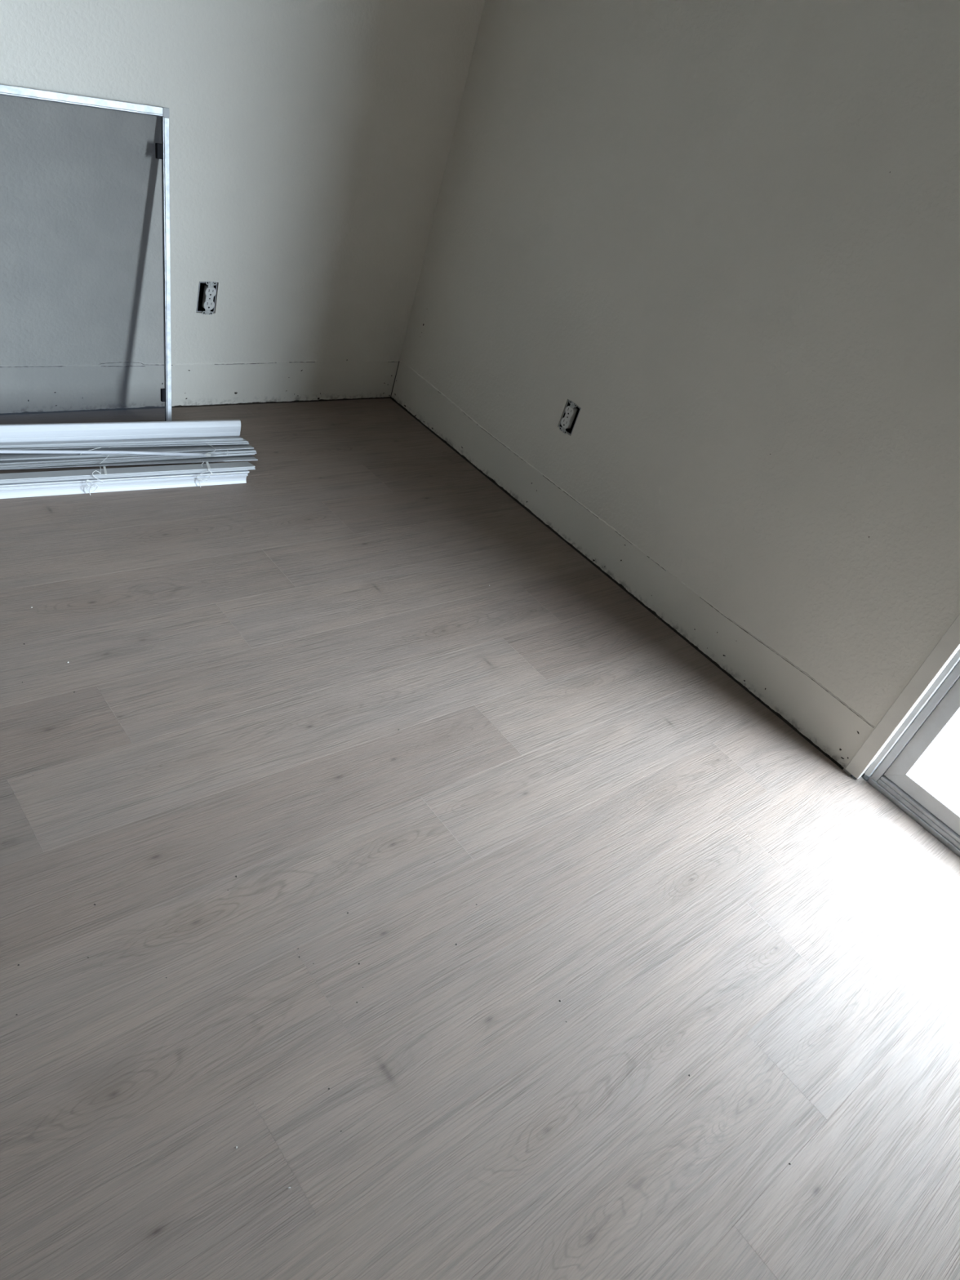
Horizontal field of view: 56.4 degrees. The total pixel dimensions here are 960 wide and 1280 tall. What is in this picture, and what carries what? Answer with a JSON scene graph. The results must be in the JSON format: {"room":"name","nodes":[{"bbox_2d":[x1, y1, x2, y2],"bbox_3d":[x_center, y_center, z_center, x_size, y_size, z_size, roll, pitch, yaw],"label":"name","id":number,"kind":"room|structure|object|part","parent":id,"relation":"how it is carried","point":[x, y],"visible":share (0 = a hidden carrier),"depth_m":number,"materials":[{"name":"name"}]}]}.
{"room":"empty room under renovation","nodes":[
{"label":"empty room under renovation","id":0,"kind":"room"},
{"bbox_2d":[0,0,484,415],"bbox_3d":[-2.143,-1.302,0.907,5.700,2.448,0.123,-16,48,-40],"label":"wall","id":1,"kind":"structure","parent":0,"point":[310,140],"depth_m":2.54,"materials":[{"name":"paint"}]},
{"bbox_2d":[195,280,217,315],"bbox_3d":[-0.840,-1.048,2.712,0.057,0.102,0.075,-16,48,-40],"label":"duplex outlet","id":2,"kind":"object","parent":1,"relation":"attached to","point":[206,295],"visible":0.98,"depth_m":2.70,"materials":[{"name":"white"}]},
{"bbox_2d":[202,300,214,310],"bbox_3d":[-0.821,-1.014,2.710,0.034,0.029,0.009,-16,48,-40],"label":"receptacle","id":3,"kind":"object","parent":2,"relation":"attached to","point":[207,304],"depth_m":2.71,"materials":[{"name":"white plastic"}]},
{"bbox_2d":[204,286,216,297],"bbox_3d":[-0.810,-1.045,2.688,0.034,0.029,0.009,-16,48,-40],"label":"receptacle","id":4,"kind":"object","parent":2,"relation":"attached to","point":[209,291],"depth_m":2.69,"materials":[{"name":"white plastic"}]},
{"bbox_2d":[0,398,959,1279],"bbox_3d":[-0.388,1.671,-0.042,5.840,0.100,6.820,-16,48,-40],"label":"floor","id":5,"kind":"structure","parent":0,"point":[641,845],"depth_m":1.63,"materials":[{"name":"grey laminate"}]},
{"bbox_2d":[0,84,171,421],"bbox_3d":[-1.154,-0.915,2.254,0.781,0.841,0.175,-16,48,-40],"label":"screen","id":6,"kind":"object","parent":5,"relation":"on","point":[162,150],"visible":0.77,"depth_m":2.34,"materials":[{"name":"metal"}]},
{"bbox_3d":[-1.092,-1.271,2.067,0.741,0.041,0.015,-16,48,-40],"label":"rail","id":7,"kind":"part","parent":6,"relation":"part of","materials":[{"name":"metal"}]},
{"bbox_2d":[0,419,257,498],"bbox_3d":[-0.985,-0.508,2.452,0.832,0.085,0.278,-13,46,-38],"label":"window blind","id":8,"kind":"object","parent":5,"relation":"on","point":[29,446],"visible":1,"depth_m":2.45,"materials":[{"name":"white plastic"}]},
{"bbox_3d":[-0.992,-0.414,2.329,0.034,0.074,0.072,20,35,0],"label":"cord","id":9,"kind":"part","parent":8,"relation":"part of","materials":[{"name":"white fabric"}]},
{"bbox_3d":[-0.971,-0.424,2.383,0.735,0.043,0.057,-12,46,-37],"label":"rail","id":10,"kind":"part","parent":8,"relation":"part of","materials":[{"name":"white plastic"}]},
{"bbox_3d":[-0.781,-0.461,2.507,0.050,0.062,0.050,-16,48,-40],"label":"cord","id":11,"kind":"part","parent":8,"relation":"part of","materials":[{"name":"white fabric"}]},
{"bbox_2d":[390,0,959,775],"bbox_3d":[2.062,0.103,1.054,0.123,2.448,6.820,-16,48,-40],"label":"wall","id":12,"kind":"structure","parent":0,"point":[726,233],"depth_m":2.32,"materials":[{"name":"paint"}]},
{"bbox_2d":[559,400,581,435],"bbox_3d":[0.299,-0.693,2.788,0.075,0.102,0.057,-16,48,-40],"label":"duplex outlet","id":13,"kind":"object","parent":12,"relation":"attached to","point":[571,411],"visible":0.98,"depth_m":2.77,"materials":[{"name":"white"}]},
{"bbox_2d":[560,417,570,428],"bbox_3d":[0.266,-0.674,2.780,0.009,0.029,0.034,-16,48,-40],"label":"receptacle","id":14,"kind":"object","parent":13,"relation":"attached to","point":[565,421],"depth_m":2.78,"materials":[{"name":"white plastic"}]},
{"bbox_2d":[564,405,575,417],"bbox_3d":[0.277,-0.703,2.758,0.009,0.029,0.034,-16,48,-40],"label":"receptacle","id":15,"kind":"object","parent":13,"relation":"attached to","point":[570,411],"depth_m":2.75,"materials":[{"name":"white plastic"}]},
{"bbox_2d":[844,613,959,778],"bbox_3d":[1.554,-0.155,1.467,0.020,2.064,1.036,-16,48,-40],"label":"door frame","id":16,"kind":"structure","parent":12,"relation":"attached to","point":[948,644],"depth_m":2.15,"materials":[{"name":"paint"}]},
{"bbox_2d":[864,648,959,857],"bbox_3d":[1.598,-0.147,1.528,0.118,2.037,0.955,-16,48,-40],"label":"door","id":17,"kind":"structure","parent":12,"relation":"in","point":[894,774],"depth_m":2.21,"materials":[{"name":"white plastic"}]},
{"bbox_3d":[1.327,0.590,2.067,0.045,0.041,0.886,-16,48,-40],"label":"sash rail","id":18,"kind":"part","parent":17,"relation":"part of","materials":[{"name":"white plastic"}]},
{"label":"outside","id":19,"kind":"structure","parent":0,"visible":0},
{"bbox_2d":[873,647,959,804],"bbox_3d":[21.842,-7.081,22.737,59.870,0.150,120.000,-16,48,-40],"label":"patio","id":20,"kind":"structure","parent":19,"point":[941,767],"depth_m":2.56,"materials":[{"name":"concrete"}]}
]}

